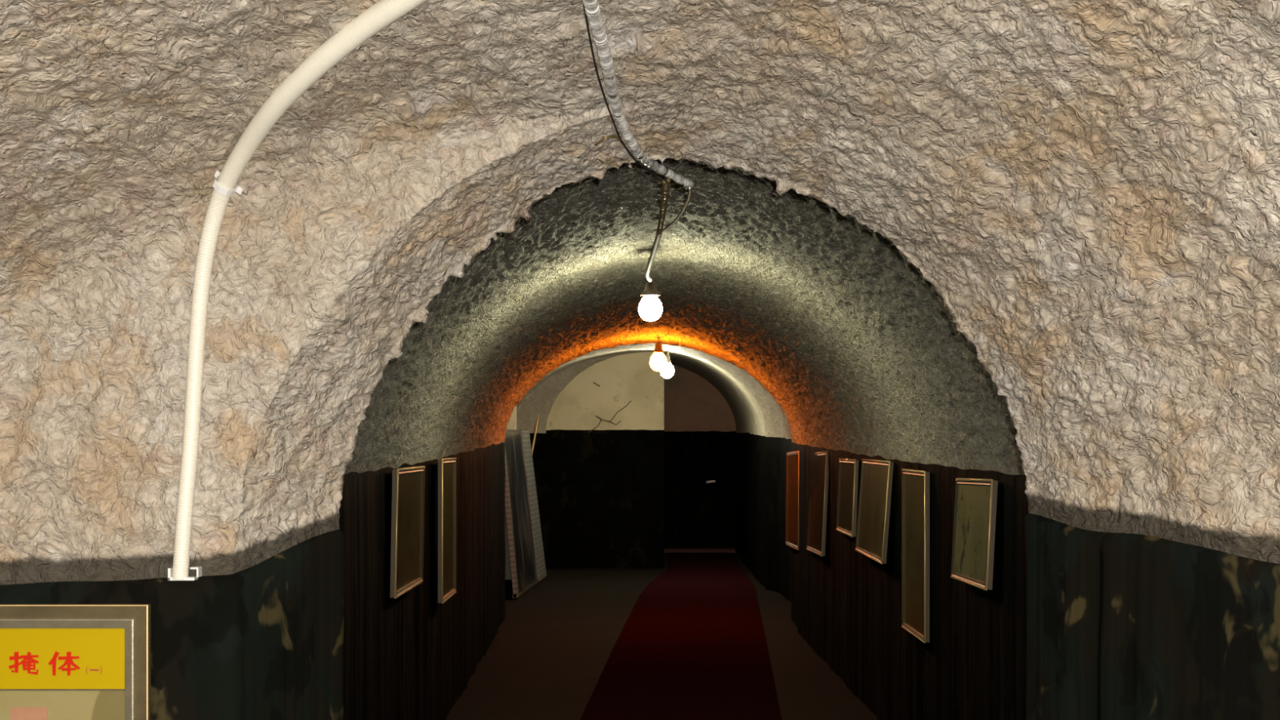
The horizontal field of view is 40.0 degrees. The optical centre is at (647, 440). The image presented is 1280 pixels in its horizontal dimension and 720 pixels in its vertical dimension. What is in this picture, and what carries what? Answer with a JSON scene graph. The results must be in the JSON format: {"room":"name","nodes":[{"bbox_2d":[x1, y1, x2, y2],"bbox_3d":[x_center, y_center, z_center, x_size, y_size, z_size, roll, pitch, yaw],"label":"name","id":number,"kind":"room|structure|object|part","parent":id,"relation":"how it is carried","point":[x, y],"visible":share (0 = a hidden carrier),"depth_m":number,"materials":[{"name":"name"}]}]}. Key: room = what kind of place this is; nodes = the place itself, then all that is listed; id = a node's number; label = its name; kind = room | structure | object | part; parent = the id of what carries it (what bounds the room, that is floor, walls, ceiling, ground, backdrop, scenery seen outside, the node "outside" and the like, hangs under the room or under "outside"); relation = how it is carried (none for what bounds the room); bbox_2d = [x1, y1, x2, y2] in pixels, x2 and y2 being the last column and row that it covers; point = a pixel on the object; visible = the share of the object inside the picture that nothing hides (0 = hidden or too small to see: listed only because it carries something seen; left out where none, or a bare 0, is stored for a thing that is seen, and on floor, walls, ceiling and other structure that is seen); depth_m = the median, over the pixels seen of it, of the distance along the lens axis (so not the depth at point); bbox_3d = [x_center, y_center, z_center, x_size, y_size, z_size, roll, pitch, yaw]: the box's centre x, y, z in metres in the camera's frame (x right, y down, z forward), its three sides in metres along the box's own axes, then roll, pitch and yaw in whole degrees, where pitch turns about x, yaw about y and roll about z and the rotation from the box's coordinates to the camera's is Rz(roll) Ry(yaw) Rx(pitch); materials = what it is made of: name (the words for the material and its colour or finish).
{"room":"underground passage","nodes":[
{"label":"underground passage","id":0,"kind":"room"},
{"bbox_2d":[0,528,344,719],"bbox_3d":[-1.800,0.881,1.102,1.038,1.337,6.631,0,0,10],"label":"wall","id":1,"kind":"structure","parent":0,"point":[264,640],"depth_m":3.94,"materials":[{"name":"paint"}]},
{"bbox_2d":[0,604,151,719],"bbox_3d":[-1.457,0.787,3.866,0.720,0.850,0.027,0,0,0],"label":"sign board","id":2,"kind":"object","parent":1,"relation":"attached to","point":[58,661],"visible":1,"depth_m":3.87,"materials":[{"name":"metal"}]},
{"bbox_2d":[10,706,48,719],"bbox_3d":[-1.361,0.636,3.868,0.082,0.096,0.002,0,0,0],"label":"picture","id":3,"kind":"object","parent":2,"relation":"attached to","point":[16,713],"depth_m":3.87},
{"bbox_2d":[337,442,505,719],"bbox_3d":[-1.158,0.784,9.883,0.237,1.532,11.198,0,0,-2],"label":"wall","id":4,"kind":"structure","parent":0,"point":[411,655],"depth_m":8.54,"materials":[{"name":"wood"}]},
{"bbox_2d":[390,466,425,598],"bbox_3d":[-1.045,0.387,7.681,0.036,0.539,0.880,0,0,0],"label":"framed picture","id":5,"kind":"object","parent":4,"relation":"attached to","point":[407,483],"visible":1,"depth_m":7.61,"materials":[{"name":"brown"}]},
{"bbox_2d":[396,471,422,590],"bbox_3d":[-1.050,0.387,7.681,0.023,0.495,0.837,0,0,0],"label":"print","id":6,"kind":"object","parent":5,"relation":"attached to","point":[409,484],"depth_m":7.68},
{"bbox_2d":[438,457,456,604],"bbox_3d":[-1.054,0.463,9.251,0.026,0.739,0.673,0,0,0],"label":"framed picture","id":7,"kind":"object","parent":4,"relation":"attached to","point":[446,466],"visible":1,"depth_m":9.20,"materials":[{"name":"brown"}]},
{"bbox_2d":[443,462,453,596],"bbox_3d":[-1.059,0.463,9.251,0.013,0.695,0.630,0,0,0],"label":"print","id":8,"kind":"object","parent":7,"relation":"attached to","point":[448,468],"depth_m":9.28},
{"bbox_2d":[529,432,546,568],"bbox_3d":[-1.504,0.724,20.250,0.423,1.652,9.529,0,0,4],"label":"wall","id":9,"kind":"structure","parent":0,"point":[539,455],"depth_m":21.23,"materials":[{"name":"paint"}]},
{"bbox_2d":[546,351,664,568],"bbox_3d":[-0.777,0.075,22.862,1.945,2.950,3.236,0,0,0],"label":"wall","id":10,"kind":"structure","parent":0,"point":[605,430],"depth_m":21.27,"materials":[{"name":"paint"}]},
{"bbox_2d":[0,0,1279,585],"bbox_3d":[-0.216,-0.331,1.035,3.351,1.320,6.576,0,0,0],"label":"ceiling","id":11,"kind":"structure","parent":0,"point":[1089,190],"depth_m":3.76,"materials":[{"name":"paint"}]},
{"bbox_2d":[168,0,426,580],"bbox_3d":[-0.625,-0.302,3.473,0.092,1.223,1.216,0,0,-43],"label":"conduit pipe","id":12,"kind":"object","parent":11,"relation":"attached to","point":[383,13],"visible":1,"depth_m":3.81,"materials":[{"name":"white plastic"}]},
{"bbox_2d":[582,0,694,188],"bbox_3d":[-0.046,-0.762,3.807,0.106,0.254,1.331,0,0,10],"label":"conduit","id":13,"kind":"object","parent":11,"relation":"attached to","point":[593,13],"visible":0.99,"depth_m":3.79,"materials":[{"name":"plastic"}]},
{"bbox_2d":[595,134,624,146],"bbox_3d":[-0.080,-0.684,4.021,0.074,0.025,0.040,0,0,-26],"label":"wire","id":14,"kind":"object","parent":13,"relation":"attached to","point":[602,139],"visible":1,"depth_m":4.01,"materials":[{"name":"brown"}]},
{"bbox_2d":[582,0,666,182],"bbox_3d":[-0.074,-0.758,3.761,0.064,0.234,1.236,0,0,8],"label":"wire","id":15,"kind":"object","parent":13,"relation":"attached to","point":[584,11],"visible":0.99,"depth_m":3.82,"materials":[{"name":"black rubber"}]},
{"bbox_2d":[656,177,670,235],"bbox_3d":[0.044,-0.685,5.271,0.023,0.096,1.781,0,0,0],"label":"wire","id":16,"kind":"object","parent":13,"relation":"attached to","point":[665,185],"visible":1,"depth_m":4.98,"materials":[{"name":"brown metal"}]},
{"bbox_2d":[515,342,791,439],"bbox_3d":[-0.132,-0.541,20.244,3.061,1.125,9.531,0,0,0],"label":"ceiling","id":17,"kind":"structure","parent":0,"point":[754,410],"depth_m":20.56,"materials":[{"name":"white paint"}]},
{"bbox_2d":[660,351,674,377],"bbox_3d":[0.206,-0.831,18.830,0.150,0.340,0.150,0,0,0],"label":"hanging bulb","id":18,"kind":"object","parent":17,"relation":"hanging from","point":[668,372],"visible":0.75,"depth_m":18.78,"materials":[{"name":"white glass"}]},
{"bbox_3d":[0.206,-0.748,18.830,0.150,0.174,0.150,0,0,0],"label":"bulb glass","id":19,"kind":"part","parent":18,"relation":"part of","materials":[{"name":"white glass"}]},
{"bbox_2d":[445,551,877,719],"bbox_3d":[0.000,1.554,11.410,4.600,0.010,27.860,0,0,0],"label":"floor","id":20,"kind":"structure","parent":0,"point":[554,642],"depth_m":12.62,"materials":[{"name":"concrete"}]},
{"bbox_2d":[505,406,516,579],"bbox_3d":[-1.549,0.547,19.481,0.188,1.995,0.126,0,0,0],"label":"board","id":21,"kind":"object","parent":20,"relation":"on","point":[513,420],"visible":0.04,"depth_m":19.46,"materials":[{"name":"wood"}]},
{"bbox_2d":[504,429,546,598],"bbox_3d":[-1.304,0.711,18.438,0.254,1.654,2.724,0,0,2],"label":"panel","id":22,"kind":"object","parent":20,"relation":"on","point":[526,556],"visible":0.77,"depth_m":18.29,"materials":[{"name":"grey metal"}]},
{"bbox_3d":[-1.359,0.718,17.150,0.193,1.624,0.140,0,0,0],"label":"rail","id":23,"kind":"part","parent":22,"relation":"part of","materials":[{"name":"metal"}]},
{"bbox_3d":[-1.407,-0.093,18.438,0.048,0.047,2.718,0,0,2],"label":"rail","id":24,"kind":"part","parent":22,"relation":"part of","materials":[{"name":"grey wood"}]},
{"bbox_3d":[-1.237,1.518,18.438,0.049,0.041,2.721,0,0,3],"label":"rail","id":25,"kind":"part","parent":22,"relation":"part of","materials":[{"name":"grey metal"}]},
{"bbox_3d":[-1.269,0.711,19.418,0.257,1.638,0.756,0,0,0],"label":"rail","id":26,"kind":"part","parent":22,"relation":"part of","materials":[{"name":"metal"}]},
{"bbox_2d":[531,414,539,453],"bbox_3d":[-1.478,0.611,21.160,0.379,1.843,0.024,0,0,-27],"label":"pole","id":27,"kind":"object","parent":20,"relation":"on","point":[538,416],"visible":0.3,"depth_m":21.21,"materials":[{"name":"brown wood"}]},
{"bbox_2d":[580,552,782,719],"bbox_3d":[0.299,1.540,12.429,1.174,0.012,23.238,0,0,2],"label":"carpet runner","id":28,"kind":"object","parent":20,"relation":"on","point":[692,645],"visible":1,"depth_m":12.64,"materials":[{"name":"red carpet"}]},
{"bbox_2d":[345,158,1024,475],"bbox_3d":[0.000,-0.469,9.887,2.964,1.213,11.207,0,0,0],"label":"ceiling","id":29,"kind":"structure","parent":0,"point":[860,353],"depth_m":8.22,"materials":[{"name":"paint"}]},
{"bbox_2d":[649,337,666,371],"bbox_3d":[0.087,-0.734,14.700,0.144,0.318,0.144,0,0,0],"label":"hanging bulb","id":30,"kind":"object","parent":29,"relation":"hanging from","point":[658,361],"visible":1,"depth_m":14.66,"materials":[{"name":"white glass"}]},
{"bbox_3d":[0.087,-0.658,14.700,0.144,0.167,0.144,0,0,0],"label":"bulb glass","id":31,"kind":"part","parent":30,"relation":"part of","materials":[{"name":"white glass"}]},
{"bbox_2d":[638,187,692,321],"bbox_3d":[0.077,-0.686,6.560,0.121,0.210,4.217,0,0,-2],"label":"hanging bulb","id":32,"kind":"object","parent":29,"relation":"hanging from","point":[650,308],"visible":0.97,"depth_m":8.56,"materials":[{"name":"white glass"}]},
{"bbox_3d":[0.012,-0.649,8.610,0.116,0.135,0.116,0,0,0],"label":"bulb glass","id":33,"kind":"part","parent":32,"relation":"part of","materials":[{"name":"white glass"}]},
{"bbox_3d":[0.013,-0.752,7.385,0.043,0.077,2.451,0,0,-1],"label":"cord","id":34,"kind":"part","parent":32,"relation":"part of","materials":[{"name":"white plastic"}]},
{"bbox_2d":[664,364,736,547],"bbox_3d":[0.895,0.075,24.681,1.410,2.950,0.157,0,0,0],"label":"wall","id":35,"kind":"structure","parent":0,"point":[700,428],"depth_m":24.63,"materials":[{"name":"paint"}]},
{"bbox_2d":[664,547,735,552],"bbox_3d":[0.700,1.525,24.339,1.000,0.050,0.462,0,0,0],"label":"trim","id":36,"kind":"structure","parent":35,"relation":"attached to","point":[666,549],"depth_m":24.11,"materials":[{"name":"black"}]},
{"bbox_2d":[705,480,715,484],"bbox_3d":[0.869,0.590,24.546,0.142,0.066,0.077,0,0,0],"label":"handle","id":37,"kind":"object","parent":35,"relation":"attached to","point":[707,482],"visible":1,"depth_m":24.51,"materials":[{"name":"silver metal"}]},
{"bbox_3d":[0.875,0.583,24.546,0.130,0.052,0.077,0,0,0],"label":"lever","id":38,"kind":"part","parent":37,"relation":"part of","materials":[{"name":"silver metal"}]},
{"bbox_2d":[734,431,791,602],"bbox_3d":[1.253,0.724,20.243,0.137,1.652,9.522,0,0,-1],"label":"wall","id":39,"kind":"structure","parent":0,"point":[760,461],"depth_m":18.72,"materials":[{"name":"paint"}]},
{"bbox_2d":[791,441,1279,719],"bbox_3d":[1.456,0.784,6.621,1.503,1.533,17.682,0,0,-5],"label":"wall","id":40,"kind":"structure","parent":0,"point":[1121,626],"depth_m":4.14,"materials":[{"name":"wood"}]},
{"bbox_2d":[785,450,799,550],"bbox_3d":[1.214,0.497,14.693,0.038,0.823,1.299,0,0,0],"label":"framed picture","id":41,"kind":"object","parent":40,"relation":"attached to","point":[792,537],"visible":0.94,"depth_m":14.72,"materials":[{"name":"brown"}]},
{"bbox_2d":[806,451,828,556],"bbox_3d":[1.219,0.449,12.644,0.060,0.744,1.151,0,0,0],"label":"framed picture","id":42,"kind":"object","parent":40,"relation":"attached to","point":[817,508],"visible":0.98,"depth_m":12.46,"materials":[{"name":"brown"}]},
{"bbox_2d":[835,458,858,537],"bbox_3d":[1.235,0.349,10.919,0.044,0.468,0.887,0,0,0],"label":"framed picture","id":43,"kind":"object","parent":40,"relation":"attached to","point":[847,479],"visible":1,"depth_m":10.86,"materials":[{"name":"brown"}]},
{"bbox_2d":[838,462,853,532],"bbox_3d":[1.240,0.350,10.919,0.029,0.425,0.844,0,0,0],"label":"print","id":44,"kind":"object","parent":43,"relation":"attached to","point":[846,470],"depth_m":10.94},
{"bbox_2d":[855,458,893,564],"bbox_3d":[1.250,0.380,9.759,0.067,0.539,1.148,0,0,0],"label":"framed picture","id":45,"kind":"object","parent":40,"relation":"attached to","point":[876,476],"visible":1,"depth_m":9.67,"materials":[{"name":"brown"}]},
{"bbox_2d":[902,468,929,643],"bbox_3d":[1.270,0.534,8.360,0.028,0.786,0.709,0,0,0],"label":"framed picture","id":46,"kind":"object","parent":40,"relation":"attached to","point":[915,483],"visible":1,"depth_m":8.33,"materials":[{"name":"brown"}]},
{"bbox_2d":[904,474,924,635],"bbox_3d":[1.274,0.534,8.360,0.015,0.742,0.666,0,0,0],"label":"print","id":47,"kind":"object","parent":46,"relation":"attached to","point":[913,483],"depth_m":8.36},
{"bbox_2d":[951,478,997,590],"bbox_3d":[1.270,0.356,6.871,0.051,0.423,0.773,0,0,0],"label":"framed picture","id":48,"kind":"object","parent":40,"relation":"attached to","point":[975,499],"visible":1,"depth_m":6.82,"materials":[{"name":"brown"}]},
{"bbox_2d":[954,484,990,582],"bbox_3d":[1.274,0.357,6.871,0.036,0.380,0.729,0,0,0],"label":"print","id":49,"kind":"object","parent":48,"relation":"attached to","point":[971,502],"depth_m":6.87}
]}

